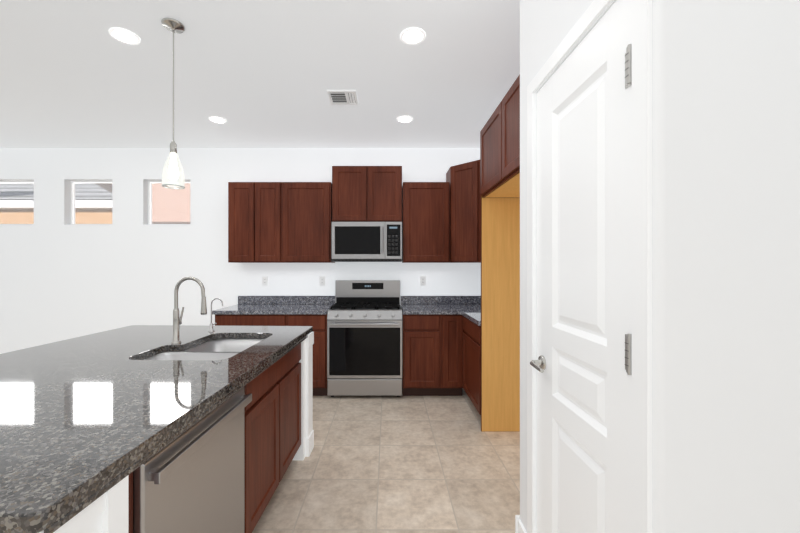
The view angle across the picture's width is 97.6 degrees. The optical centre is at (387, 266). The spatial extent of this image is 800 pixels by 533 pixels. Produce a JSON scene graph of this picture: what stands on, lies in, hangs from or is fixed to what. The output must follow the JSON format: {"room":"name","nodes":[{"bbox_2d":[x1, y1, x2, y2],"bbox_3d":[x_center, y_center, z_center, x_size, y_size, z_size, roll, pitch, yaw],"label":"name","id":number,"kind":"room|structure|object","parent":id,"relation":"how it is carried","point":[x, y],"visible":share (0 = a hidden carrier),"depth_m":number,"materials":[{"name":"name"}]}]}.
{"room":"kitchen","nodes":[
{"label":"kitchen","id":0,"kind":"room"},
{"bbox_2d":[0,148,480,353],"bbox_3d":[-2.100,-0.035,4.320,7.280,2.810,0.140,0,0,0],"label":"wall","id":1,"kind":"structure","parent":0,"point":[60,280],"depth_m":4.25,"materials":[{"name":"white paint"}]},
{"bbox_2d":[0,179,33,224],"bbox_3d":[-4.595,-0.784,4.316,0.590,0.556,0.129,0,0,0],"label":"window","id":2,"kind":"structure","parent":1,"relation":"in","point":[16,181],"depth_m":4.34,"materials":[{"name":"white plastic"}]},
{"bbox_2d":[64,179,112,224],"bbox_3d":[-3.640,-0.784,4.316,0.590,0.556,0.129,0,0,0],"label":"window","id":3,"kind":"structure","parent":1,"relation":"in","point":[69,201],"depth_m":4.33,"materials":[{"name":"white plastic"}]},
{"bbox_2d":[143,179,190,224],"bbox_3d":[-2.686,-0.784,4.316,0.578,0.556,0.129,0,0,0],"label":"window","id":4,"kind":"structure","parent":1,"relation":"in","point":[147,202],"depth_m":4.34,"materials":[{"name":"white plastic"}]},
{"bbox_2d":[228,182,255,262],"bbox_3d":[-1.640,-0.495,4.074,0.300,0.901,0.347,0,0,0],"label":"upper cabinet","id":5,"kind":"object","parent":1,"relation":"attached to","point":[241,195],"depth_m":3.91,"materials":[{"name":"brown wood"}]},
{"bbox_2d":[262,276,267,285],"bbox_3d":[-1.494,0.175,4.245,0.070,0.116,0.008,0,0,0],"label":"electrical outlet","id":6,"kind":"object","parent":1,"relation":"attached to","point":[264,280],"visible":1,"depth_m":4.24,"materials":[{"name":"white plastic"}]},
{"bbox_2d":[256,182,283,262],"bbox_3d":[-1.340,-0.495,4.074,0.301,0.901,0.347,0,0,0],"label":"upper cabinet","id":7,"kind":"object","parent":1,"relation":"attached to","point":[279,222],"depth_m":3.91,"materials":[{"name":"brown wood"}]},
{"bbox_2d":[284,182,334,262],"bbox_3d":[-0.915,-0.495,4.074,0.549,0.901,0.347,0,0,0],"label":"upper cabinet","id":8,"kind":"object","parent":1,"relation":"attached to","point":[307,205],"depth_m":3.91,"materials":[{"name":"brown wood"}]},
{"bbox_2d":[319,276,324,285],"bbox_3d":[-0.797,0.175,4.245,0.070,0.116,0.008,0,0,0],"label":"electrical outlet","id":9,"kind":"object","parent":1,"relation":"attached to","point":[321,280],"visible":1,"depth_m":4.24,"materials":[{"name":"white plastic"}]},
{"bbox_2d":[332,166,367,221],"bbox_3d":[-0.430,-0.811,4.074,0.392,0.631,0.347,0,0,0],"label":"upper cabinet","id":10,"kind":"object","parent":1,"relation":"attached to","point":[349,183],"depth_m":3.91,"materials":[{"name":"brown wood"}]},
{"bbox_2d":[332,222,401,261],"bbox_3d":[-0.235,-0.274,4.034,0.774,0.438,0.425,0,0,0],"label":"microwave","id":11,"kind":"object","parent":10,"relation":"attached to","point":[366,241],"visible":1,"depth_m":3.86,"materials":[{"name":"grey metal"}]},
{"bbox_2d":[368,166,403,223],"bbox_3d":[-0.039,-0.811,4.074,0.392,0.631,0.347,0,0,0],"label":"upper cabinet","id":12,"kind":"object","parent":1,"relation":"attached to","point":[385,187],"depth_m":3.91,"materials":[{"name":"brown wood"}]},
{"bbox_2d":[420,276,425,285],"bbox_3d":[0.425,0.175,4.245,0.070,0.116,0.008,0,0,0],"label":"electrical outlet","id":13,"kind":"object","parent":1,"relation":"attached to","point":[422,280],"visible":1,"depth_m":4.24,"materials":[{"name":"white plastic"}]},
{"bbox_2d":[402,180,447,262],"bbox_3d":[0.429,-0.495,4.074,0.521,0.901,0.347,0,0,0],"label":"upper cabinet","id":14,"kind":"object","parent":1,"relation":"attached to","point":[425,226],"depth_m":3.91,"materials":[{"name":"brown wood"}]},
{"bbox_2d":[446,172,480,262],"bbox_3d":[1.050,-0.586,3.968,0.694,1.082,0.559,0,0,0],"label":"upper cabinet","id":15,"kind":"object","parent":1,"relation":"attached to","point":[447,172],"depth_m":3.69,"materials":[{"name":"brown wood"}]},
{"bbox_2d":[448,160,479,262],"bbox_3d":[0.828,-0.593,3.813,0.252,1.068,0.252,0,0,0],"label":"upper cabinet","id":16,"kind":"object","parent":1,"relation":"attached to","point":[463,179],"depth_m":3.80,"materials":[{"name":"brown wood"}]},
{"bbox_2d":[0,0,519,147],"bbox_3d":[-1.300,-1.500,0.625,8.880,0.120,7.530,0,0,0],"label":"ceiling","id":17,"kind":"structure","parent":0,"point":[252,73],"depth_m":2.60,"materials":[{"name":"white paint"}]},
{"bbox_2d":[109,28,139,44],"bbox_3d":[-1.643,-1.436,2.187,0.158,0.007,0.158,0,0,0],"label":"recessed light","id":18,"kind":"object","parent":17,"relation":"in","point":[125,36],"visible":1,"depth_m":2.18,"materials":[{"name":"white plastic"}]},
{"bbox_2d":[161,17,184,188],"bbox_3d":[-1.278,-0.956,2.085,0.124,0.967,0.124,0,0,0],"label":"pendant light","id":19,"kind":"object","parent":17,"relation":"hanging from","point":[173,25],"visible":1,"depth_m":2.08,"materials":[{"name":"white glass"}]},
{"bbox_2d":[209,116,226,123],"bbox_3d":[-1.670,-1.436,3.435,0.158,0.007,0.158,0,0,0],"label":"recessed light","id":20,"kind":"object","parent":17,"relation":"in","point":[215,119],"visible":0.98,"depth_m":3.43,"materials":[{"name":"white plastic"}]},
{"bbox_2d":[327,90,357,104],"bbox_3d":[-0.382,-1.433,2.975,0.236,0.015,0.236,0,0,0],"label":"ceiling vent","id":21,"kind":"object","parent":17,"relation":"in","point":[342,97],"visible":0.98,"depth_m":2.97,"materials":[{"name":"white plastic"}]},
{"bbox_2d":[397,116,412,122],"bbox_3d":[0.166,-1.436,3.420,0.158,0.007,0.158,0,0,0],"label":"recessed light","id":22,"kind":"object","parent":17,"relation":"in","point":[404,119],"visible":1,"depth_m":3.42,"materials":[{"name":"white plastic"}]},
{"bbox_2d":[400,28,425,44],"bbox_3d":[0.156,-1.436,2.187,0.158,0.007,0.158,0,0,0],"label":"recessed light","id":23,"kind":"object","parent":17,"relation":"in","point":[411,36],"visible":1,"depth_m":2.18,"materials":[{"name":"white plastic"}]},
{"bbox_2d":[252,389,519,532],"bbox_3d":[-1.300,1.430,0.625,8.880,0.120,7.530,0,0,0],"label":"floor","id":24,"kind":"structure","parent":0,"point":[407,464],"depth_m":2.32,"materials":[{"name":"tile"}]},
{"bbox_2d":[40,328,313,532],"bbox_3d":[-1.304,0.933,1.695,1.413,0.875,2.020,0,0,2],"label":"kitchen island","id":25,"kind":"object","parent":24,"relation":"on","point":[278,419],"depth_m":1.81,"materials":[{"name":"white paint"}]},
{"bbox_2d":[0,325,311,532],"bbox_3d":[-1.318,0.485,1.685,1.423,0.057,2.040,0,0,2],"label":"island countertop","id":26,"kind":"structure","parent":25,"relation":"on","point":[78,410],"depth_m":1.18,"materials":[{"name":"grey stone"}]},
{"bbox_2d":[168,276,206,343],"bbox_3d":[-1.185,0.257,2.097,0.213,0.398,0.076,0,0,2],"label":"faucet","id":27,"kind":"object","parent":26,"relation":"on","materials":[{"name":"silver metal"}]},
{"bbox_2d":[208,298,222,331],"bbox_3d":[-1.215,0.339,2.468,0.107,0.235,0.045,0,0,2],"label":"faucet","id":28,"kind":"object","parent":26,"relation":"on","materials":[{"name":"silver metal"}]},
{"bbox_2d":[133,387,251,532],"bbox_3d":[-0.929,0.938,1.256,0.642,0.845,0.618,0,0,2],"label":"dishwasher","id":29,"kind":"object","parent":25,"relation":"in","point":[190,480],"visible":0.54,"depth_m":1.20,"materials":[{"name":"grey metal"}]},
{"bbox_2d":[215,315,286,325],"bbox_3d":[-1.425,0.932,3.932,0.750,0.876,0.628,0,0,0],"label":"base cabinet","id":30,"kind":"object","parent":24,"relation":"on","point":[221,320],"depth_m":3.62,"materials":[{"name":"brown wood"}]},
{"bbox_2d":[287,314,327,395],"bbox_3d":[-0.842,0.932,3.932,0.416,0.876,0.628,0,0,0],"label":"base cabinet","id":31,"kind":"object","parent":24,"relation":"on","point":[319,322],"depth_m":3.62,"materials":[{"name":"brown wood"}]},
{"bbox_2d":[212,296,334,314],"bbox_3d":[-1.228,0.424,3.926,1.192,0.141,0.641,0,0,0],"label":"countertop","id":32,"kind":"structure","parent":31,"relation":"on","point":[247,305],"depth_m":3.99,"materials":[{"name":"stone"}]},
{"bbox_2d":[327,280,401,396],"bbox_3d":[-0.240,0.767,3.895,0.774,1.205,0.680,0,0,0],"label":"range","id":33,"kind":"object","parent":24,"relation":"on","point":[364,337],"visible":1,"depth_m":3.62,"materials":[{"name":"grey metal"}]},
{"bbox_2d":[402,313,442,395],"bbox_3d":[0.352,0.932,3.932,0.396,0.876,0.628,0,0,0],"label":"base cabinet","id":34,"kind":"object","parent":24,"relation":"on","point":[441,355],"depth_m":3.62,"materials":[{"name":"brown wood"}]},
{"bbox_2d":[401,296,458,314],"bbox_3d":[0.440,0.424,3.926,0.572,0.141,0.641,0,0,0],"label":"countertop","id":35,"kind":"structure","parent":34,"relation":"on","point":[410,305],"depth_m":4.09,"materials":[{"name":"stone"}]},
{"bbox_2d":[443,315,462,395],"bbox_3d":[0.670,0.932,3.932,0.240,0.876,0.628,0,0,0],"label":"base cabinet","id":36,"kind":"object","parent":24,"relation":"on","point":[452,324],"depth_m":3.62,"materials":[{"name":"brown wood"}]},
{"bbox_2d":[452,296,480,325],"bbox_3d":[1.060,0.424,3.587,0.671,0.141,1.318,0,0,0],"label":"countertop","id":37,"kind":"structure","parent":36,"relation":"on","point":[469,307],"depth_m":3.89,"materials":[{"name":"stone"}]},
{"bbox_2d":[463,316,480,414],"bbox_3d":[1.084,0.932,3.281,0.628,0.876,0.714,0,0,0],"label":"base cabinet","id":38,"kind":"object","parent":24,"relation":"on","point":[471,331],"depth_m":3.22,"materials":[{"name":"brown wood"}]},
{"bbox_2d":[480,74,519,431],"bbox_3d":[1.079,0.121,2.357,0.637,2.497,1.134,0,0,0],"label":"tall cabinet","id":39,"kind":"object","parent":24,"relation":"on","point":[500,251],"visible":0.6,"depth_m":2.90,"materials":[{"name":"brown wood"}]},
{"bbox_2d":[520,0,593,531],"bbox_3d":[1.103,-0.035,1.400,0.874,2.810,0.771,0,0,0],"label":"wall","id":40,"kind":"structure","parent":0,"point":[544,24],"depth_m":1.68,"materials":[{"name":"white paint"}]},
{"bbox_2d":[515,515,526,532],"bbox_3d":[1.026,1.323,1.785,0.747,0.095,0.029,0,0,0],"label":"baseboard","id":41,"kind":"structure","parent":40,"relation":"attached to","point":[519,527],"depth_m":1.76,"materials":[{"name":"white paint"}]},
{"bbox_2d":[652,0,799,532],"bbox_3d":[1.833,-0.035,0.935,2.334,2.810,0.140,0,0,0],"label":"wall","id":42,"kind":"structure","parent":0,"point":[725,266],"depth_m":0.86,"materials":[{"name":"white paint"}]},
{"bbox_2d":[527,0,651,532],"bbox_3d":[0.663,0.263,1.262,0.114,2.214,0.760,0,0,0],"label":"pantry door","id":43,"kind":"structure","parent":42,"relation":"in","point":[589,278],"depth_m":1.15,"materials":[{"name":"white paint"}]},
{"label":"outside","id":44,"kind":"structure","parent":0,"visible":0},
{"bbox_2d":[0,183,189,223],"bbox_3d":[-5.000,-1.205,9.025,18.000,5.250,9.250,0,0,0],"label":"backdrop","id":45,"kind":"structure","parent":44,"point":[157,215],"depth_m":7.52,"materials":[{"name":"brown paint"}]}
]}

